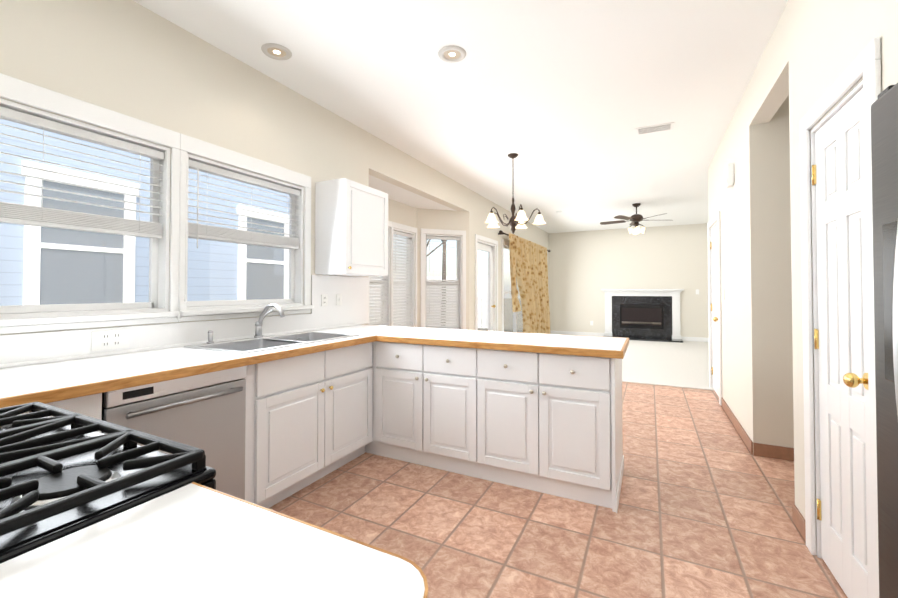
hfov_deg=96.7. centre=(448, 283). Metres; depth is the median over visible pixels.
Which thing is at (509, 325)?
ground
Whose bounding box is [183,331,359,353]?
sink
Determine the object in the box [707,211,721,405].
door frame
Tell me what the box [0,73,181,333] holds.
kitchen window
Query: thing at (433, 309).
window blind
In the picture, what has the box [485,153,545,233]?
chandelier
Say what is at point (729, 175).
door chime
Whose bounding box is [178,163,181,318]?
blind cord
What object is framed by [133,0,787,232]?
ceiling
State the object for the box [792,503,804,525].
baseboard
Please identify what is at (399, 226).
bay window
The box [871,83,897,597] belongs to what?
fridge
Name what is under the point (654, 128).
ceiling vent
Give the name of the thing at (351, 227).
upper cabinet
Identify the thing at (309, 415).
base cabinet
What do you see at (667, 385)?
trim
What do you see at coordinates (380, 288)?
window blind
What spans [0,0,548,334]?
wall
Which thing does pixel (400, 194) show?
ceiling
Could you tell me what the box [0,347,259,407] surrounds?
countertop
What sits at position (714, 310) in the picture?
hall door
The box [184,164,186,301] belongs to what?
blind cord
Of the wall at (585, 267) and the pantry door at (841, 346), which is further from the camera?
the wall at (585, 267)
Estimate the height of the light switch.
0.100 m
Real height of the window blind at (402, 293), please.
1.436 m
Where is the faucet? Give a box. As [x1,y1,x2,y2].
[207,303,284,343]
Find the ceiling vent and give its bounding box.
[635,122,673,134]
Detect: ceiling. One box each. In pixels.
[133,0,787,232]
[369,175,456,210]
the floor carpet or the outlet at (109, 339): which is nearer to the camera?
the outlet at (109, 339)
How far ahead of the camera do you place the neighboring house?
5.03 m
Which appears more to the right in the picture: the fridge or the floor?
the fridge
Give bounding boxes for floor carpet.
[622,340,713,389]
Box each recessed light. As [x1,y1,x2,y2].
[261,43,291,60]
[438,46,465,62]
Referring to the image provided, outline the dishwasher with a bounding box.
[101,366,245,499]
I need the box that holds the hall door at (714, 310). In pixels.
[710,225,718,396]
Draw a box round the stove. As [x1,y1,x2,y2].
[0,402,215,563]
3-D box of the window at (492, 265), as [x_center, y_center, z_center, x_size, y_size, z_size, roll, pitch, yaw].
[0.605,0.287,6.960,0.166,2.155,1.070,0,-1,27]
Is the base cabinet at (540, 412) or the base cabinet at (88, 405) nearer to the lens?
the base cabinet at (88, 405)
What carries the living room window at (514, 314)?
in the wall at (131, 58)
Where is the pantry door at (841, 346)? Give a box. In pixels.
[812,88,871,597]
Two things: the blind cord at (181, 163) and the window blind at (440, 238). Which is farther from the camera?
the window blind at (440, 238)
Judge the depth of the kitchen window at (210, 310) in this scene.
2.83 m
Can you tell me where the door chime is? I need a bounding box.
[725,163,733,187]
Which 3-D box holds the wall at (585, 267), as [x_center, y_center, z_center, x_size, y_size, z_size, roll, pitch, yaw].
[4.906,-0.001,10.232,4.920,2.840,0.120,0,-1,27]
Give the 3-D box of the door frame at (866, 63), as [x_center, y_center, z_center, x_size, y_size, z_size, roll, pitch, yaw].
[1.641,0.232,1.611,0.140,2.089,0.740,0,-1,27]
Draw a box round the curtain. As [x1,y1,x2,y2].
[509,233,549,333]
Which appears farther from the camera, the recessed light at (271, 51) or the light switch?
the light switch
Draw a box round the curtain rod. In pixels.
[498,230,549,251]
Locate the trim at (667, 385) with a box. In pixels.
[622,381,712,389]
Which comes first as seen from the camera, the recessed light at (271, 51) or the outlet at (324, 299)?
the recessed light at (271, 51)
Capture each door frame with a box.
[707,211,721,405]
[800,37,880,597]
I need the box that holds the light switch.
[336,294,341,304]
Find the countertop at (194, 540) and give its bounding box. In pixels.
[0,482,427,597]
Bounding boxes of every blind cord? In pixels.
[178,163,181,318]
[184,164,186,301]
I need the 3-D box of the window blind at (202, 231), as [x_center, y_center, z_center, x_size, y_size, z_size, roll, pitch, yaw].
[-1.426,-0.486,2.867,0.066,0.546,0.880,0,-1,27]
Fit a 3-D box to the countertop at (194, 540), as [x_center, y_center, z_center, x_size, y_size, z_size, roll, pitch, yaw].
[-0.371,0.799,0.296,0.503,0.910,0.646,0,-1,27]
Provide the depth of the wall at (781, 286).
2.96 m
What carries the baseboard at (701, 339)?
attached to the wall at (585, 267)
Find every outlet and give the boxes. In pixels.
[91,329,128,350]
[321,294,327,305]
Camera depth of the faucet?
2.73 m
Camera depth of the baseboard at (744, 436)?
3.55 m
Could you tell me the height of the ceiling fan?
0.552 m
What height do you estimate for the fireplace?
1.256 m
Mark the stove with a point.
(63, 472)
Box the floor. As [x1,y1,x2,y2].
[268,382,847,597]
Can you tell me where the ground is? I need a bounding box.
[378,298,522,331]
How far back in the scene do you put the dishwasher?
1.85 m
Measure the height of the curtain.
2.305 m
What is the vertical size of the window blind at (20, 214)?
0.546 m
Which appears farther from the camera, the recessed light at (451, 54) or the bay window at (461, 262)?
the bay window at (461, 262)
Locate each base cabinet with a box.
[19,391,108,431]
[243,363,367,507]
[314,325,628,512]
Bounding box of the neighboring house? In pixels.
[0,119,288,305]
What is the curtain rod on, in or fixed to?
attached to the wall at (131, 58)
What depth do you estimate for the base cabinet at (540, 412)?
2.57 m
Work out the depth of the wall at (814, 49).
2.47 m
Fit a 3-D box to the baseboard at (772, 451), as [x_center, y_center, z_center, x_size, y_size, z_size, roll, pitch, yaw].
[2.953,1.246,2.694,1.482,0.094,0.020,0,-1,27]
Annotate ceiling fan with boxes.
[600,203,666,234]
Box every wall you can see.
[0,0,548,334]
[549,223,708,337]
[708,0,897,555]
[769,95,793,447]
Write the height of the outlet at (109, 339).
0.100 m
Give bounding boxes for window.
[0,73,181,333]
[178,133,313,321]
[369,221,391,325]
[392,222,416,326]
[421,228,465,329]
[475,234,497,330]
[502,239,522,331]
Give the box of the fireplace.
[601,289,683,342]
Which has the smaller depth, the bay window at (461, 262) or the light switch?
the light switch
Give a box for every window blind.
[0,106,163,238]
[188,160,299,248]
[369,276,386,325]
[393,230,412,326]
[426,236,459,281]
[426,280,459,328]
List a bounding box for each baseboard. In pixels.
[550,331,708,341]
[721,398,750,449]
[749,440,793,460]
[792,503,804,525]
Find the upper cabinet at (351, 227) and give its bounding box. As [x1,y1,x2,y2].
[315,178,387,275]

